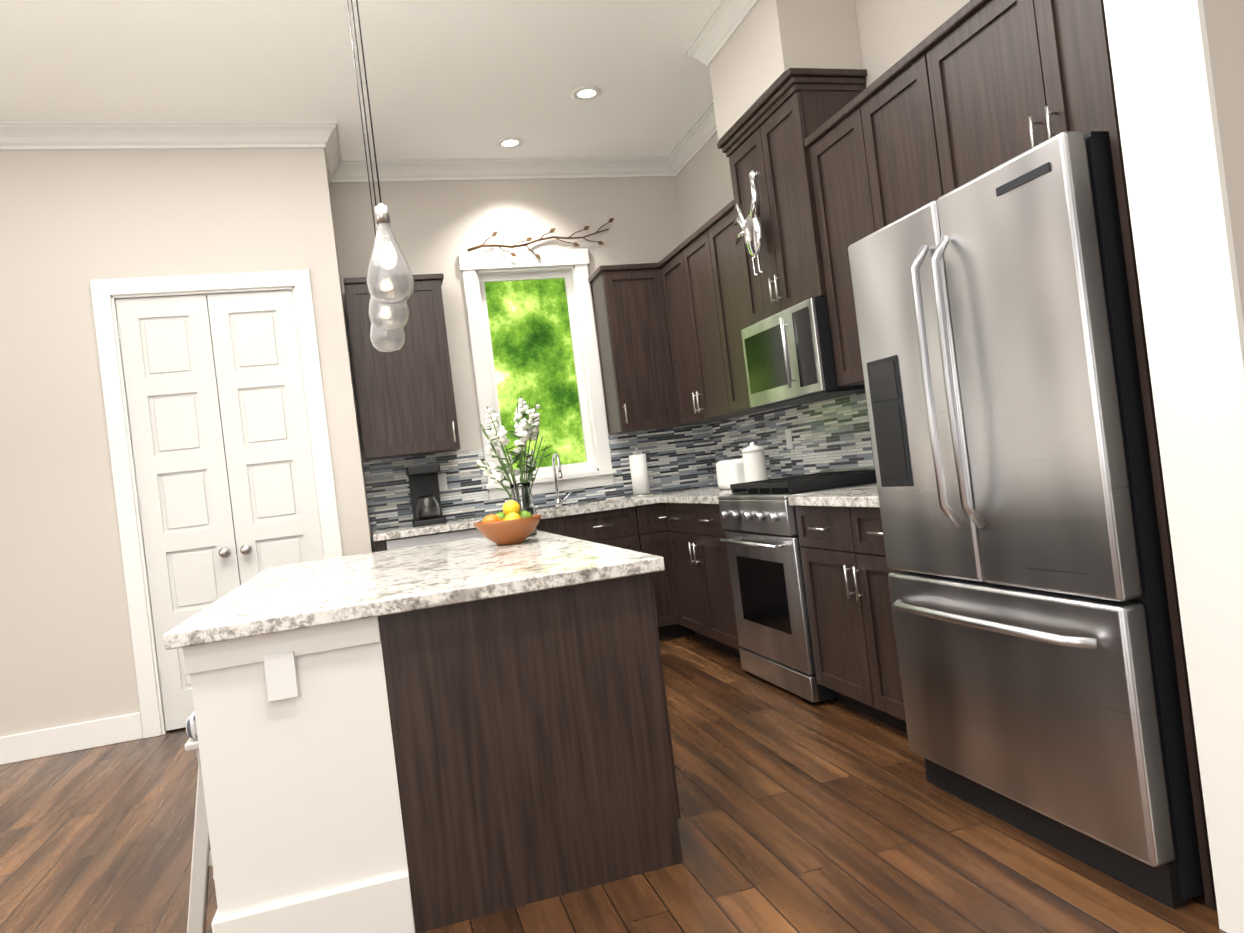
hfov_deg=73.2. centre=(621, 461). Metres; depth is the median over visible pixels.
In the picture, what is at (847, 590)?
base cabinet
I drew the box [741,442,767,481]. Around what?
canister
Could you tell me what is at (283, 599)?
island countertop
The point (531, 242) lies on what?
decor
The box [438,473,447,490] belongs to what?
electrical outlet plate
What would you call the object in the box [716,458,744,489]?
toaster
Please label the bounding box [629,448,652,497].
paper towel
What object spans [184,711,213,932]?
stool
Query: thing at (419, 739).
kitchen island
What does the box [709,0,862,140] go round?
wall bump-out
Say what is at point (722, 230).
upper cabinet
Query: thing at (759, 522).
range
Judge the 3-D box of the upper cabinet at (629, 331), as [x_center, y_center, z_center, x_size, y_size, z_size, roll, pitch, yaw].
[0.100,-0.770,5.743,0.428,1.105,0.391,-7,0,-16]
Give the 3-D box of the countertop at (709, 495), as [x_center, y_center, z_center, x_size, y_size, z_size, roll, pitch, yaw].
[0.506,0.206,5.184,0.807,0.040,1.595,-7,0,-16]
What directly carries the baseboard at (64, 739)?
attached to the wall at (73, 223)
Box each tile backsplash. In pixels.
[363,424,710,530]
[703,392,874,485]
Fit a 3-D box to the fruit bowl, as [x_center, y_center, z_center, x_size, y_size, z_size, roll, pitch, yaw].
[-0.476,0.250,3.502,0.284,0.186,0.284,-7,0,-16]
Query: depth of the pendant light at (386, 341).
3.22 m
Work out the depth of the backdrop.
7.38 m
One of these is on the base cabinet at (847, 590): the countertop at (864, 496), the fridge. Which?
the countertop at (864, 496)
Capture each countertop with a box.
[163,530,664,649]
[373,500,632,543]
[617,486,731,507]
[788,484,879,507]
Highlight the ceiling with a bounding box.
[0,0,719,159]
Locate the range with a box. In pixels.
[718,466,876,702]
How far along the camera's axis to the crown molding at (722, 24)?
4.38 m
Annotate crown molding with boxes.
[0,121,340,152]
[325,153,347,180]
[329,156,667,182]
[664,0,758,175]
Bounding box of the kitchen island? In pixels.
[182,574,682,932]
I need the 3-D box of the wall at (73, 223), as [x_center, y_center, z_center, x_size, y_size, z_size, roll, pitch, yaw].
[-4.155,0.010,4.390,5.300,3.300,0.570,-7,0,-16]
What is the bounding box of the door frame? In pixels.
[90,270,342,738]
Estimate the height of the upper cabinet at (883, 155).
1.105 m
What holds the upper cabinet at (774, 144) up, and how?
attached to the wall at (891, 33)
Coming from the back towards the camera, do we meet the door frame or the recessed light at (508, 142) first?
the recessed light at (508, 142)
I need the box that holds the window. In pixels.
[458,248,616,499]
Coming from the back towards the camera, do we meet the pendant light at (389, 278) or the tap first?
the tap
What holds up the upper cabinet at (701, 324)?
attached to the wall at (891, 33)
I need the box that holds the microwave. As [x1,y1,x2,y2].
[735,280,864,411]
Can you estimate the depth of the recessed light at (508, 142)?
5.39 m
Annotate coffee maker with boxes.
[406,463,446,526]
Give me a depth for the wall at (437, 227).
5.67 m
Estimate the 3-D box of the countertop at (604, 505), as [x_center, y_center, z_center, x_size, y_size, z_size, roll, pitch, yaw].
[-0.760,0.360,5.315,1.569,0.040,0.628,-7,0,-16]
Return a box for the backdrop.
[484,278,585,469]
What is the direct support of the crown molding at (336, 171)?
attached to the wall at (73, 223)
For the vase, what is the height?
0.657 m
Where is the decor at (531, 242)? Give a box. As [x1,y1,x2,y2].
[467,218,613,258]
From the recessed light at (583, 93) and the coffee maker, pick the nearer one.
the recessed light at (583, 93)
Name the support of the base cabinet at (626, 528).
on the floor
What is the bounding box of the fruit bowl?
[474,499,541,545]
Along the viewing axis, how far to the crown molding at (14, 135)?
4.60 m
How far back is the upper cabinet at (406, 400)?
5.19 m
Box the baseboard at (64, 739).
[0,712,142,764]
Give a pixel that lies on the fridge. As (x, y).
(1024, 561)
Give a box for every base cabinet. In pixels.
[537,504,664,640]
[661,491,828,657]
[795,508,907,733]
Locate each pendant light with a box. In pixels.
[347,0,404,351]
[351,0,408,330]
[356,0,412,303]
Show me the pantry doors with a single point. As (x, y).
(222, 452)
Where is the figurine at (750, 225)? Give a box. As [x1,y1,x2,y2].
[733,170,763,275]
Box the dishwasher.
[374,528,484,551]
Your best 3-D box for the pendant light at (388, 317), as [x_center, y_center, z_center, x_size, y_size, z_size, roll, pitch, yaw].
[-0.879,-1.244,2.843,0.132,1.615,0.132,-7,0,-16]
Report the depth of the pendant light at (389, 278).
2.40 m
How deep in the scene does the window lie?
5.79 m
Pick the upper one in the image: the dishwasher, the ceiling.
the ceiling
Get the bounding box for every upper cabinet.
[343,273,460,460]
[588,263,674,434]
[655,219,757,426]
[711,202,775,415]
[723,80,865,311]
[807,31,954,391]
[935,0,1108,188]
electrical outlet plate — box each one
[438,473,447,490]
[785,429,792,448]
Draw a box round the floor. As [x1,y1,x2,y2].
[0,634,1226,932]
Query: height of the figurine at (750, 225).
0.506 m
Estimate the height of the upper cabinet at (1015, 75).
0.635 m
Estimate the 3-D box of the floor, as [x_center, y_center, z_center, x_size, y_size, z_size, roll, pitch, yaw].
[-1.717,1.407,1.219,7.850,0.100,8.200,-7,0,-16]
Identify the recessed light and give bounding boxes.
[496,137,523,148]
[572,86,601,100]
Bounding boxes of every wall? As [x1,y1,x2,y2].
[0,148,372,736]
[329,176,712,551]
[676,0,969,240]
[1103,0,1243,932]
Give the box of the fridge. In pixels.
[848,131,1203,908]
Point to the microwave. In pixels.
(785, 341)
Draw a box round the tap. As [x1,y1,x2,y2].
[552,451,571,506]
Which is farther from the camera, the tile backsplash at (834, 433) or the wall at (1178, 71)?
the tile backsplash at (834, 433)
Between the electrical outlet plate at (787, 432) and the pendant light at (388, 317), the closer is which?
the pendant light at (388, 317)
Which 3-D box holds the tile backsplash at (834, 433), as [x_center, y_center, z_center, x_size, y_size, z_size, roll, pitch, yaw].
[1.086,-0.116,4.511,0.010,0.451,3.256,-7,0,-16]
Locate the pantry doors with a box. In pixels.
[116,290,323,730]
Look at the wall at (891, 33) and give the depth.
3.75 m
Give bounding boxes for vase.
[477,395,551,536]
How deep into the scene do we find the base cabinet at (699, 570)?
4.82 m
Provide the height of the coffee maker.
0.379 m

